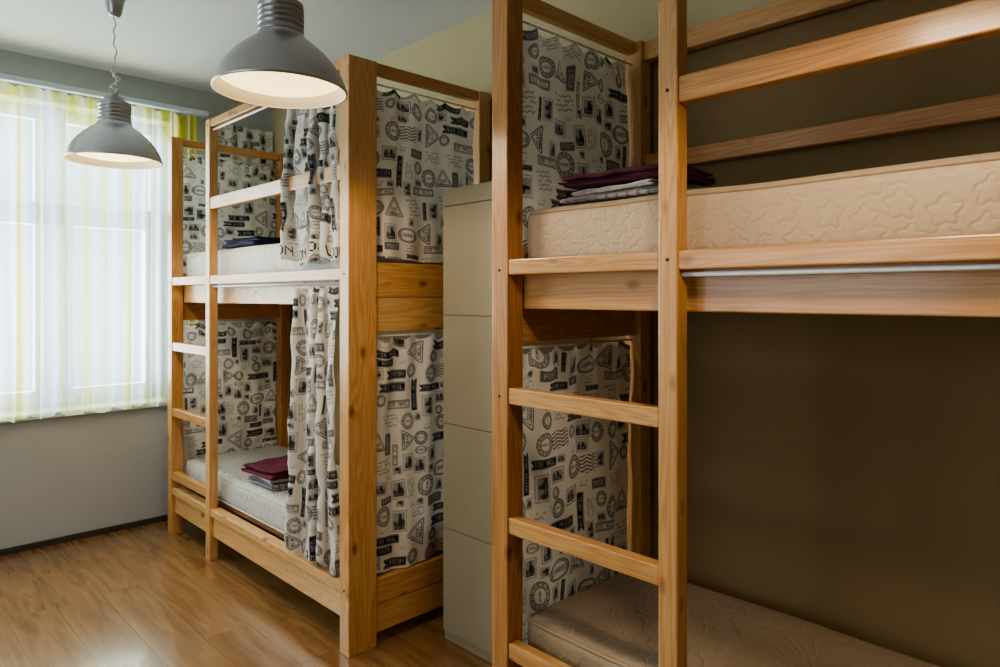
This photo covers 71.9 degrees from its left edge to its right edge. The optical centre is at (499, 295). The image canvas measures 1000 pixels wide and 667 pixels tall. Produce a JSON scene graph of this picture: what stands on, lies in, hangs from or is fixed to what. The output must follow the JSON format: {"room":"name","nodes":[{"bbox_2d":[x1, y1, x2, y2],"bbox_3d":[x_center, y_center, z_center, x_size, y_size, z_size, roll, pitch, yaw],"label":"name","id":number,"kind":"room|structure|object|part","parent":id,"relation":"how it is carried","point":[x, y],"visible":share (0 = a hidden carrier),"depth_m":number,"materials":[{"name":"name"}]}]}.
{"room":"dormitory","nodes":[
{"label":"dormitory","id":0,"kind":"room"},
{"bbox_2d":[0,49,271,548],"bbox_3d":[-3.284,0.035,3.620,4.240,2.830,0.350,0,0,-44],"label":"wall","id":1,"kind":"structure","parent":0,"point":[67,475],"depth_m":4.18,"materials":[{"name":"beige paint"}]},
{"bbox_2d":[0,101,162,410],"bbox_3d":[-3.208,-0.230,3.729,2.600,1.800,0.080,0,0,-44],"label":"window","id":2,"kind":"structure","parent":1,"relation":"in","point":[31,210],"depth_m":4.20,"materials":[{"name":"white plastic"}]},
{"bbox_2d":[0,514,167,555],"bbox_3d":[-3.157,1.433,3.490,4.240,0.035,0.014,0,0,-44],"label":"baseboard","id":3,"kind":"structure","parent":1,"relation":"attached to","point":[34,545],"depth_m":4.12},
{"bbox_2d":[0,400,167,422],"bbox_3d":[-3.105,0.688,3.630,2.650,0.034,0.205,0,0,-44],"label":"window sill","id":4,"kind":"structure","parent":1,"relation":"attached to","point":[119,407],"depth_m":4.08,"materials":[{"name":"white plastic"}]},
{"bbox_2d":[0,73,208,116],"bbox_3d":[-3.016,-1.205,3.532,3.000,0.030,0.050,0,0,-44],"label":"rail","id":5,"kind":"object","parent":1,"relation":"attached to","point":[3,77],"visible":1,"depth_m":4.08,"materials":[{"name":"white metal"}]},
{"bbox_2d":[10,84,197,422],"bbox_3d":[-2.438,-0.242,4.094,1.274,1.889,0.078,0,0,-44],"label":"window curtain","id":6,"kind":"object","parent":5,"relation":"hanging from","point":[53,209],"visible":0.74,"depth_m":4.07,"materials":[{"name":"fabric"}]},
{"bbox_2d":[0,512,491,666],"bbox_3d":[-1.014,1.500,1.287,4.640,0.100,6.860,0,0,-44],"label":"floor","id":7,"kind":"structure","parent":0,"point":[147,595],"depth_m":3.12,"materials":[{"name":"laminate"}]},
{"bbox_2d":[168,54,489,657],"bbox_3d":[-1.045,0.240,3.769,0.783,2.420,2.060,0,0,-44],"label":"bunk bed","id":8,"kind":"object","parent":7,"relation":"on","point":[374,296],"visible":0.72,"depth_m":3.02,"materials":[{"name":"brown wood"}]},
{"bbox_3d":[-1.992,0.240,4.235,0.070,2.420,0.070,0,0,-44],"label":"post","id":9,"kind":"part","parent":8,"relation":"part of","materials":[{"name":"brown wood"}]},
{"bbox_3d":[-1.787,1.185,4.020,0.057,0.040,0.524,0,0,-44],"label":"rail","id":10,"kind":"part","parent":8,"relation":"part of","materials":[{"name":"brown wood"}]},
{"bbox_3d":[-1.792,-0.088,4.014,0.042,0.047,0.524,0,0,-44],"label":"rail","id":11,"kind":"part","parent":8,"relation":"part of","materials":[{"name":"brown wood"}]},
{"bbox_3d":[-1.590,0.240,3.807,0.048,2.420,0.055,0,0,-44],"label":"ladder post","id":12,"kind":"part","parent":8,"relation":"part of","materials":[{"name":"brown wood"}]},
{"bbox_2d":[183,155,275,270],"bbox_3d":[-1.746,-0.517,4.488,0.621,0.736,0.038,0,0,-44],"label":"privacy curtain","id":13,"kind":"object","parent":8,"relation":"hanging from","point":[254,218],"visible":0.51,"depth_m":4.47,"materials":[{"name":"fabric"}]},
{"bbox_2d":[183,321,276,473],"bbox_3d":[-1.743,0.668,4.492,0.631,1.006,0.034,0,0,-44],"label":"privacy curtain","id":14,"kind":"object","parent":8,"relation":"hanging from","point":[247,368],"visible":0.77,"depth_m":4.51,"materials":[{"name":"fabric"}]},
{"bbox_3d":[-1.743,-0.885,4.489,0.639,0.008,0.008,0,0,-44],"label":"curtain rod","id":15,"kind":"part","parent":8,"relation":"part of","materials":[{"name":"white metal"}]},
{"bbox_3d":[-1.743,-0.946,4.489,0.639,0.047,0.037,0,0,-44],"label":"rail","id":16,"kind":"part","parent":8,"relation":"part of","materials":[{"name":"brown wood"}]},
{"bbox_3d":[-1.743,0.167,4.489,0.639,0.008,0.008,0,0,-44],"label":"curtain rod","id":17,"kind":"part","parent":8,"relation":"part of","materials":[{"name":"silver metal"}]},
{"bbox_2d":[205,121,272,167],"bbox_3d":[-1.797,-0.610,4.767,0.470,1.120,0.020,0,0,-44],"label":"drape","id":18,"kind":"object","parent":8,"relation":"hanging from","point":[228,135],"visible":0.18,"depth_m":4.79,"materials":[{"name":"fabric"}]},
{"bbox_3d":[-1.105,-0.912,3.305,0.012,0.012,1.340,0,0,-44],"label":"curtain rod","id":19,"kind":"part","parent":8,"relation":"part of","materials":[{"name":"white metal"}]},
{"bbox_2d":[186,446,339,533],"bbox_3d":[-1.049,1.080,3.776,0.628,0.164,1.927,0,0,-44],"label":"mattress","id":20,"kind":"object","parent":8,"relation":"on","point":[267,506],"visible":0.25,"depth_m":3.76,"materials":[{"name":"beige fabric"}]},
{"bbox_2d":[248,475,288,490],"bbox_3d":[-1.162,0.979,3.696,0.278,0.028,0.292,0,0,-44],"label":"folded towel","id":21,"kind":"object","parent":20,"relation":"on","point":[281,485],"visible":0.37,"depth_m":3.57,"materials":[{"name":"fabric"}]},
{"bbox_2d":[255,475,288,483],"bbox_3d":[-1.167,0.952,3.692,0.234,0.015,0.266,0,0,-40],"label":"sheet","id":22,"kind":"object","parent":21,"relation":"on","point":[283,479],"visible":0.11,"depth_m":3.56,"materials":[{"name":"beige fabric"}]},
{"bbox_2d":[241,455,288,480],"bbox_3d":[-1.182,0.916,3.704,0.314,0.046,0.288,0,0,40],"label":"folded blanket","id":23,"kind":"object","parent":22,"relation":"on","point":[276,468],"visible":0.62,"depth_m":3.63,"materials":[{"name":"red fabric"}]},
{"bbox_3d":[-1.104,-0.947,3.307,0.040,0.043,1.339,0,0,-44],"label":"rail","id":24,"kind":"part","parent":8,"relation":"part of","materials":[{"name":"brown wood"}]},
{"bbox_3d":[-1.098,1.185,3.312,0.057,0.040,1.339,0,0,-44],"label":"rail","id":25,"kind":"part","parent":8,"relation":"part of","materials":[{"name":"brown wood"}]},
{"bbox_3d":[-1.104,-0.088,3.307,0.042,0.047,1.339,0,0,-44],"label":"rail","id":26,"kind":"part","parent":8,"relation":"part of","materials":[{"name":"brown wood"}]},
{"bbox_3d":[-1.105,-0.507,3.305,0.036,0.065,1.339,0,0,-44],"label":"guard rail","id":27,"kind":"part","parent":8,"relation":"part of","materials":[{"name":"brown wood"}]},
{"bbox_3d":[-1.105,-0.053,3.305,0.012,0.012,1.340,0,0,-44],"label":"curtain rod","id":28,"kind":"part","parent":8,"relation":"part of","materials":[{"name":"silver metal"}]},
{"bbox_3d":[-1.483,0.240,4.730,0.070,2.420,0.070,0,0,-44],"label":"post","id":29,"kind":"part","parent":8,"relation":"part of","materials":[{"name":"brown wood"}]},
{"bbox_2d":[280,106,339,265],"bbox_3d":[-0.830,-0.516,3.018,0.088,0.768,0.505,0,0,-44],"label":"privacy curtain","id":30,"kind":"object","parent":8,"relation":"hanging from","point":[310,226],"visible":0.84,"depth_m":2.96,"materials":[{"name":"fabric"}]},
{"bbox_2d":[284,286,339,578],"bbox_3d":[-0.817,0.563,3.007,0.449,1.210,0.093,0,0,43],"label":"privacy curtain","id":31,"kind":"object","parent":8,"relation":"hanging from","point":[312,522],"visible":0.99,"depth_m":2.96,"materials":[{"name":"fabric"}]},
{"bbox_2d":[186,243,442,276],"bbox_3d":[-1.049,-0.174,3.776,0.628,0.188,1.927,0,0,-44],"label":"mattress","id":32,"kind":"object","parent":8,"relation":"on","point":[258,258],"visible":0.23,"depth_m":3.55,"materials":[{"name":"beige fabric"}]},
{"bbox_2d":[222,236,279,248],"bbox_3d":[-1.334,-0.296,3.892,0.309,0.047,0.414,0,0,-44],"label":"folded blanket","id":33,"kind":"object","parent":32,"relation":"on","point":[256,240],"visible":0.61,"depth_m":3.73,"materials":[{"name":"blue fabric"}]},
{"bbox_3d":[-0.581,0.240,2.832,0.135,2.420,0.070,0,0,-44],"label":"post","id":34,"kind":"part","parent":8,"relation":"part of","materials":[{"name":"brown wood"}]},
{"bbox_3d":[-0.785,-0.930,4.021,0.042,0.071,1.919,0,0,-44],"label":"rail","id":35,"kind":"part","parent":8,"relation":"part of","materials":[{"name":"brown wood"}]},
{"bbox_3d":[-0.321,0.167,3.073,0.574,0.008,0.008,0,0,-44],"label":"curtain rod","id":36,"kind":"part","parent":8,"relation":"part of","materials":[{"name":"silver metal"}]},
{"bbox_2d":[377,333,443,572],"bbox_3d":[-0.322,0.668,3.073,0.052,1.006,0.562,0,0,43],"label":"privacy curtain","id":37,"kind":"object","parent":8,"relation":"hanging from","point":[410,422],"visible":0.69,"depth_m":3.00,"materials":[{"name":"fabric"}]},
{"bbox_2d":[377,89,474,262],"bbox_3d":[-0.323,-0.517,3.068,0.556,0.736,0.033,0,0,-43],"label":"privacy curtain","id":38,"kind":"object","parent":8,"relation":"hanging from","point":[425,149],"visible":0.8,"depth_m":3.03,"materials":[{"name":"fabric"}]},
{"bbox_3d":[-0.321,-0.885,3.073,0.574,0.008,0.008,0,0,-44],"label":"curtain rod","id":39,"kind":"part","parent":8,"relation":"part of","materials":[{"name":"white metal"}]},
{"bbox_3d":[-0.321,-0.946,3.073,0.574,0.047,0.037,0,0,-44],"label":"rail","id":40,"kind":"part","parent":8,"relation":"part of","materials":[{"name":"brown wood"}]},
{"bbox_3d":[-0.095,0.240,3.304,0.070,2.420,0.070,0,0,-44],"label":"post","id":41,"kind":"part","parent":8,"relation":"part of","materials":[{"name":"brown wood"}]},
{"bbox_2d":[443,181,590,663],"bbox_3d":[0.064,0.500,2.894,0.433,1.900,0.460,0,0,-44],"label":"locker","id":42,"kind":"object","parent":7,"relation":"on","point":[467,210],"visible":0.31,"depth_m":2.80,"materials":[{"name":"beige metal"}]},
{"bbox_3d":[-0.078,-0.414,2.756,0.012,0.071,0.456,0,0,-44],"label":"trim","id":43,"kind":"part","parent":42,"relation":"part of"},
{"bbox_3d":[-0.078,-0.147,2.756,0.012,0.452,0.450,0,0,-44],"label":"drawer","id":44,"kind":"part","parent":42,"relation":"part of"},
{"bbox_3d":[-0.078,0.307,2.756,0.012,0.452,0.450,0,0,-44],"label":"drawer","id":45,"kind":"part","parent":42,"relation":"part of","materials":[{"name":"beige laminate"}]},
{"bbox_3d":[-0.078,0.754,2.756,0.012,0.436,0.450,0,0,-44],"label":"drawer","id":46,"kind":"part","parent":42,"relation":"part of","materials":[{"name":"beige laminate"}]},
{"bbox_3d":[-0.078,1.190,2.756,0.012,0.428,0.450,0,0,-44],"label":"drawer","id":47,"kind":"part","parent":42,"relation":"part of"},
{"bbox_2d":[492,0,999,666],"bbox_3d":[0.970,0.240,1.697,0.783,2.420,2.060,0,0,-44],"label":"bunk bed","id":48,"kind":"object","parent":7,"relation":"on","point":[605,295],"visible":0.9,"depth_m":1.85,"materials":[{"name":"brown wood"}]},
{"bbox_3d":[0.023,0.240,2.164,0.070,2.420,0.070,0,0,-44],"label":"post","id":49,"kind":"part","parent":48,"relation":"part of","materials":[{"name":"brown wood"}]},
{"bbox_2d":[523,27,628,245],"bbox_3d":[0.269,-0.517,2.417,0.621,0.736,0.036,0,0,-44],"label":"privacy curtain","id":50,"kind":"object","parent":48,"relation":"hanging from","point":[575,105],"visible":0.61,"depth_m":2.39,"materials":[{"name":"fabric"}]},
{"bbox_2d":[523,341,630,643],"bbox_3d":[0.273,0.668,2.419,0.631,1.006,0.033,0,0,-44],"label":"privacy curtain","id":51,"kind":"object","parent":48,"relation":"hanging from","point":[575,467],"visible":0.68,"depth_m":2.40,"materials":[{"name":"fabric"}]},
{"bbox_3d":[0.272,0.167,2.417,0.639,0.008,0.008,0,0,-44],"label":"curtain rod","id":52,"kind":"part","parent":48,"relation":"part of","materials":[{"name":"silver metal"}]},
{"bbox_3d":[0.272,-0.885,2.417,0.639,0.008,0.008,0,0,-44],"label":"curtain rod","id":53,"kind":"part","parent":48,"relation":"part of","materials":[{"name":"white metal"}]},
{"bbox_3d":[0.272,-0.946,2.417,0.639,0.047,0.037,0,0,-44],"label":"rail","id":54,"kind":"part","parent":48,"relation":"part of","materials":[{"name":"brown wood"}]},
{"bbox_3d":[0.226,-0.088,1.939,0.042,0.047,0.535,0,0,-44],"label":"rail","id":55,"kind":"part","parent":48,"relation":"part of","materials":[{"name":"brown wood"}]},
{"bbox_3d":[0.532,0.240,2.659,0.070,2.420,0.070,0,0,-44],"label":"post","id":56,"kind":"part","parent":48,"relation":"part of","materials":[{"name":"brown wood"}]},
{"bbox_3d":[0.432,0.240,1.727,0.048,2.420,0.055,0,0,-44],"label":"ladder post","id":57,"kind":"part","parent":48,"relation":"part of","materials":[{"name":"brown wood"}]},
{"bbox_2d":[528,573,940,666],"bbox_3d":[0.966,1.082,1.705,0.628,0.161,1.927,0,0,-44],"label":"mattress","id":58,"kind":"object","parent":48,"relation":"on","point":[614,621],"visible":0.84,"depth_m":2.06,"materials":[{"name":"beige fabric"}]},
{"bbox_3d":[1.230,-0.930,1.950,0.042,0.071,1.919,0,0,-44],"label":"rail","id":59,"kind":"part","parent":48,"relation":"part of","materials":[{"name":"brown wood"}]},
{"bbox_2d":[528,152,999,257],"bbox_3d":[0.966,-0.179,1.705,0.628,0.198,1.927,0,0,-44],"label":"mattress","id":60,"kind":"object","parent":48,"relation":"on","point":[953,196],"visible":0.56,"depth_m":1.54,"materials":[{"name":"beige fabric"}]},
{"bbox_2d":[560,185,687,204],"bbox_3d":[0.415,-0.291,2.063,0.377,0.023,0.309,0,0,43],"label":"folded towel","id":61,"kind":"object","parent":60,"relation":"on","point":[651,190],"visible":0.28,"depth_m":1.97,"materials":[{"name":"fabric"}]},
{"bbox_2d":[571,178,706,196],"bbox_3d":[0.413,-0.315,2.075,0.261,0.017,0.319,0,0,-37],"label":"sheet","id":62,"kind":"object","parent":61,"relation":"on","point":[648,182],"visible":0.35,"depth_m":1.99,"materials":[{"name":"beige fabric"}]},
{"bbox_2d":[558,163,714,190],"bbox_3d":[0.413,-0.349,2.062,0.384,0.044,0.293,0,0,37],"label":"folded blanket","id":63,"kind":"object","parent":62,"relation":"on","point":[616,176],"visible":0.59,"depth_m":1.98,"materials":[{"name":"purple fabric"}]},
{"bbox_3d":[1.229,-0.505,1.948,0.038,0.060,1.919,0,0,-44],"label":"guard rail","id":64,"kind":"part","parent":48,"relation":"part of","materials":[{"name":"brown wood"}]},
{"bbox_3d":[0.915,-0.088,1.231,0.042,0.047,1.328,0,0,-44],"label":"rail","id":65,"kind":"part","parent":48,"relation":"part of","materials":[{"name":"brown wood"}]},
{"bbox_3d":[0.913,-0.507,1.229,0.036,0.065,1.328,0,0,-44],"label":"guard rail","id":66,"kind":"part","parent":48,"relation":"part of","materials":[{"name":"brown wood"}]},
{"bbox_3d":[0.913,-0.053,1.229,0.012,0.012,1.329,0,0,-44],"label":"curtain rod","id":67,"kind":"part","parent":48,"relation":"part of","materials":[{"name":"white metal"}]},
{"bbox_2d":[0,0,491,93],"bbox_3d":[-1.014,-1.430,1.287,4.640,0.100,6.860,0,0,-44],"label":"ceiling","id":68,"kind":"structure","parent":0,"point":[176,42],"depth_m":3.59,"materials":[{"name":"white paint"}]},
{"bbox_2d":[63,0,162,168],"bbox_3d":[-1.788,-1.002,3.201,0.405,0.756,0.405,0,0,-44],"label":"pendant lamp","id":69,"kind":"object","parent":68,"relation":"hanging from","point":[112,141],"visible":1,"depth_m":3.14,"materials":[{"name":"grey metal"}]},
{"bbox_3d":[-1.788,-0.714,3.201,0.405,0.179,0.405,0,0,-44],"label":"lamp shade","id":70,"kind":"part","parent":69,"relation":"part of","materials":[{"name":"grey metal"}]},
{"bbox_3d":[-1.789,-1.117,3.202,0.025,0.368,0.033,0,0,-17],"label":"cord","id":71,"kind":"part","parent":69,"relation":"part of","materials":[{"name":"grey plastic"}]},
{"bbox_3d":[-1.786,-0.990,3.205,0.048,0.111,0.024,0,0,-44],"label":"cord","id":72,"kind":"part","parent":69,"relation":"part of","materials":[{"name":"grey plastic"}]},
{"bbox_2d":[211,0,347,108],"bbox_3d":[-0.681,-1.007,2.146,0.405,0.746,0.405,0,0,-44],"label":"pendant lamp","id":73,"kind":"object","parent":68,"relation":"hanging from","point":[276,66],"visible":1,"depth_m":2.08,"materials":[{"name":"grey metal"}]},
{"bbox_2d":[272,0,999,666],"bbox_3d":[0.577,0.035,2.835,0.200,2.830,6.860,0,0,-44],"label":"wall","id":74,"kind":"structure","parent":0,"point":[843,471],"depth_m":2.20,"materials":[{"name":"beige paint"}]}
]}

